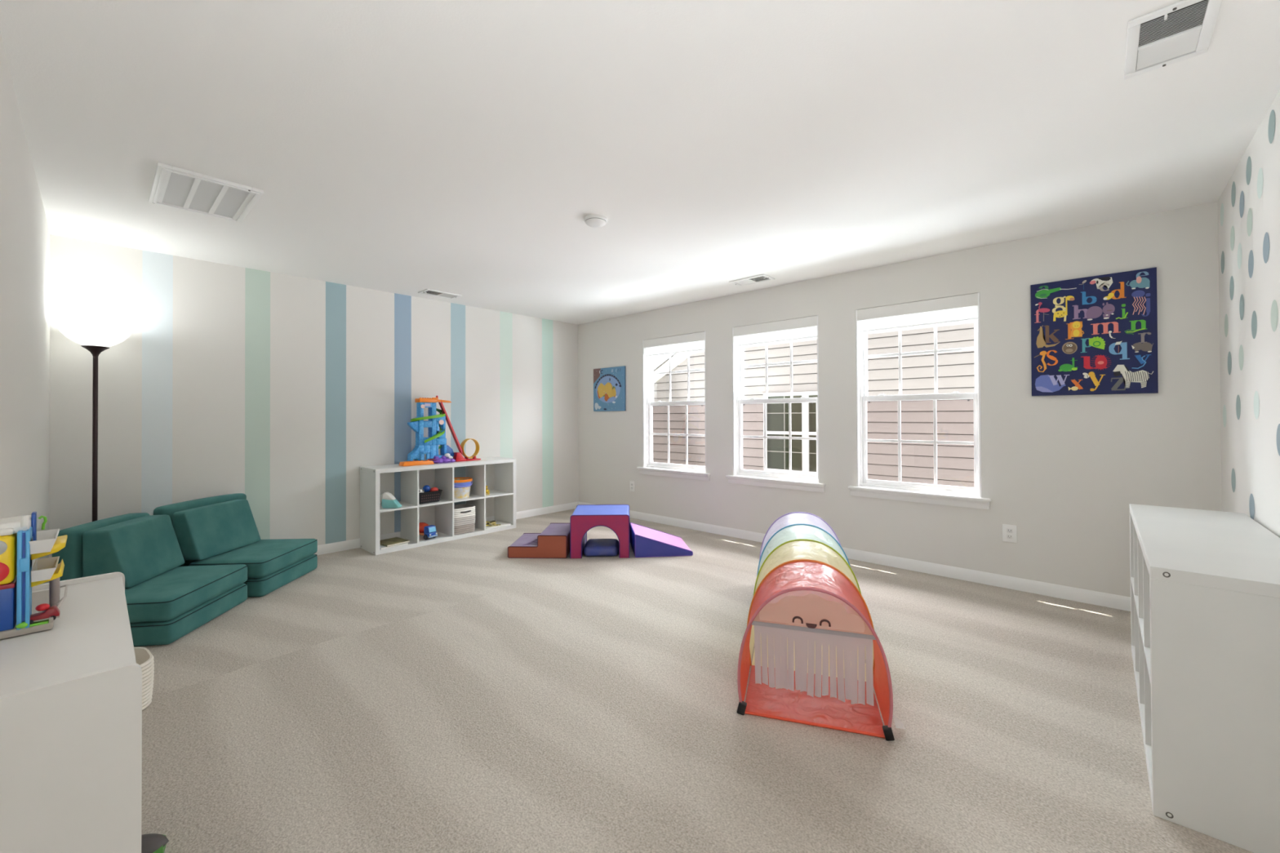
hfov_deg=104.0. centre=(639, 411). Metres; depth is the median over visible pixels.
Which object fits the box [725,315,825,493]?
window
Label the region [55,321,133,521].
floor lamp
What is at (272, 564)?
sofa base
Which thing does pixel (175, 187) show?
ceiling vent
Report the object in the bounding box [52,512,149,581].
cushion
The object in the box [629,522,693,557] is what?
ramp
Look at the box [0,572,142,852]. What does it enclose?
organizer
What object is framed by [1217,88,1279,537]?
wall
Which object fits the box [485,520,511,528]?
tray
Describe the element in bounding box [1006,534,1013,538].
socket
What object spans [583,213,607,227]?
smoke detector
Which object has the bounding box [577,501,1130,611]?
baseboard
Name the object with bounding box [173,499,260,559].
cushion
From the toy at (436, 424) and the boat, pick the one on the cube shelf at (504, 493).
the toy at (436, 424)
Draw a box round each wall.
[0,31,50,583]
[48,234,578,557]
[577,200,1222,597]
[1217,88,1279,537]
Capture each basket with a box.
[133,647,154,711]
[418,488,442,504]
[453,503,475,534]
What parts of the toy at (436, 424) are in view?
flared arm, gate post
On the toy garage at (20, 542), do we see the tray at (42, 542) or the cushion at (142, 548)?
the tray at (42, 542)
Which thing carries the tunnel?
on the floor
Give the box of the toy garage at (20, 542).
[0,511,67,639]
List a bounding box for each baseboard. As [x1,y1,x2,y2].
[314,502,577,555]
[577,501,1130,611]
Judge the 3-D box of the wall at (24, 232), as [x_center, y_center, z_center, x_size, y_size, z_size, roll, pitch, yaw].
[-1.922,0.022,1.371,6.039,2.483,0.160,-1,-1,43]
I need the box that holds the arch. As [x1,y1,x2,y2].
[569,504,629,558]
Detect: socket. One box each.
[1006,528,1012,533]
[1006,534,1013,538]
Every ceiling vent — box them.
[148,162,263,222]
[417,288,462,298]
[728,274,774,286]
[1124,0,1222,79]
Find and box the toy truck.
[418,522,437,539]
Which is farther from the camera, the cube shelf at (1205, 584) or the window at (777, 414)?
the window at (777, 414)
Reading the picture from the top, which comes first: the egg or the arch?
the egg
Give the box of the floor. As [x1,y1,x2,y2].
[133,508,1253,852]
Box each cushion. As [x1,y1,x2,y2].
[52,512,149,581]
[82,515,184,588]
[153,493,246,566]
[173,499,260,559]
[583,538,618,556]
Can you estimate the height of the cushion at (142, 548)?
0.339 m
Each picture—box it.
[593,365,626,411]
[1030,266,1158,395]
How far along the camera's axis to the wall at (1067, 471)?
3.61 m
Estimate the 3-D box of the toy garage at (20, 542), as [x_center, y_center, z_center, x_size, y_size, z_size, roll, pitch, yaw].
[-1.507,0.368,1.218,0.352,0.264,0.150,-1,-1,43]
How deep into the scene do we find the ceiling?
2.15 m
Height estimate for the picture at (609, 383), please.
0.553 m
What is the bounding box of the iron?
[380,492,401,508]
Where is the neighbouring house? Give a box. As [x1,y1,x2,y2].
[653,320,974,487]
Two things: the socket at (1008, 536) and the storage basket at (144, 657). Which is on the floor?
the storage basket at (144, 657)
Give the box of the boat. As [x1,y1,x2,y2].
[141,833,168,852]
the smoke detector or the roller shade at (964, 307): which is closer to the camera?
the smoke detector
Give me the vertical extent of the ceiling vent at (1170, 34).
0.016 m
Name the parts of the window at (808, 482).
sash, sill, sash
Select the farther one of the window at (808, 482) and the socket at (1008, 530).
the window at (808, 482)
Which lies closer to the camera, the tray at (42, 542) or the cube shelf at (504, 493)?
the tray at (42, 542)
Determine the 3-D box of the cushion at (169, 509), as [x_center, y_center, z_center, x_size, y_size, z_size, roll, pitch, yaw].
[-3.264,0.968,3.742,0.112,0.638,0.674,0,0,5]
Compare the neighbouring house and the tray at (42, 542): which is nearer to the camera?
the tray at (42, 542)
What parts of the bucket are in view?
handle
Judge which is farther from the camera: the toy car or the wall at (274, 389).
the wall at (274, 389)
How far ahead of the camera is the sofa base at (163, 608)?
2.89 m
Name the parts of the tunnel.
panel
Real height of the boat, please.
0.056 m
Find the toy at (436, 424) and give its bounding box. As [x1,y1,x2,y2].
[399,395,480,466]
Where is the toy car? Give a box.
[30,603,60,624]
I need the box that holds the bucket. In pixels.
[453,477,472,498]
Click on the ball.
(426, 488)
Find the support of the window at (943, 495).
in the wall at (1067, 471)
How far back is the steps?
4.38 m
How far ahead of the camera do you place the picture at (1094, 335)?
3.25 m
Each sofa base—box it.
[124,564,247,646]
[189,538,317,597]
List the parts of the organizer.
panel, panel, panel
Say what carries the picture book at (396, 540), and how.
on the picture book at (381, 547)
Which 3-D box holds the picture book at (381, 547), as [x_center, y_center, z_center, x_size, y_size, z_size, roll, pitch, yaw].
[-2.348,1.245,4.697,0.214,0.014,0.246,-1,-1,41]
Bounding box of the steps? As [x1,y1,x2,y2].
[507,523,570,558]
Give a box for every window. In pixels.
[636,331,710,480]
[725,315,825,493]
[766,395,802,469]
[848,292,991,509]
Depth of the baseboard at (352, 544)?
5.00 m
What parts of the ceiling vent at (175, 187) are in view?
louvre panel, louvre panel, louvre panel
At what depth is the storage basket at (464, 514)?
5.15 m
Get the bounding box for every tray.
[28,528,59,554]
[31,555,59,582]
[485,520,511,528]
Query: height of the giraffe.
0.101 m
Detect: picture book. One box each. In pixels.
[379,537,409,546]
[379,542,408,549]
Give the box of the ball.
[422,484,430,492]
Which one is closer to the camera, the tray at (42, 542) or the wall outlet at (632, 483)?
the tray at (42, 542)
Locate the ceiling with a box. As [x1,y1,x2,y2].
[0,0,1279,324]
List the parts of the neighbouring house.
pane, pane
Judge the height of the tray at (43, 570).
0.026 m
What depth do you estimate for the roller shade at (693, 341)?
5.67 m
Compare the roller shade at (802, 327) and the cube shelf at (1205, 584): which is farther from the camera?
the roller shade at (802, 327)
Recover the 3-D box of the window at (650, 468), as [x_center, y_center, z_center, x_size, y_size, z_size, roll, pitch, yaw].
[0.403,-0.059,5.704,1.026,1.599,0.202,-1,-1,43]
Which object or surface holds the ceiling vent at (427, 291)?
in the ceiling
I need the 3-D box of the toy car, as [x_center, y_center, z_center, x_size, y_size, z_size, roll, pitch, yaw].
[-1.377,0.462,1.152,0.039,0.038,0.054,-1,-1,43]
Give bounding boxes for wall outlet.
[630,480,635,491]
[1002,524,1017,542]
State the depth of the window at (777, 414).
8.28 m
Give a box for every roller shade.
[643,331,704,356]
[733,315,817,346]
[857,293,977,332]
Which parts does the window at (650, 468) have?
sash, sill, sash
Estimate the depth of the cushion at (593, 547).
4.42 m
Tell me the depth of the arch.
4.37 m
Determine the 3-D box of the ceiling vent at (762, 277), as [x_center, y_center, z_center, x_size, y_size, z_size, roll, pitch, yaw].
[1.023,-1.198,4.580,0.360,0.016,0.204,-1,-1,43]
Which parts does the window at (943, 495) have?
sill, sash, sash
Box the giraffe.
[485,485,489,495]
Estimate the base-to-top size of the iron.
0.144 m
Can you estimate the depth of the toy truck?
4.92 m
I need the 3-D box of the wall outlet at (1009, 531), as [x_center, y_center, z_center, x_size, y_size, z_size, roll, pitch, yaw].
[2.639,0.871,3.570,0.084,0.124,0.011,-1,-1,43]
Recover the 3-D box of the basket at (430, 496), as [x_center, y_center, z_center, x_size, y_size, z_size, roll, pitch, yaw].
[-2.130,0.841,4.976,0.214,0.113,0.260,-1,-1,43]
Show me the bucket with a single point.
(462, 486)
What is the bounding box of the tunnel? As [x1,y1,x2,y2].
[736,511,906,741]
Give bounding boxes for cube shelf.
[360,457,515,555]
[1129,503,1279,852]
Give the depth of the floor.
2.00 m
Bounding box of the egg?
[430,487,438,491]

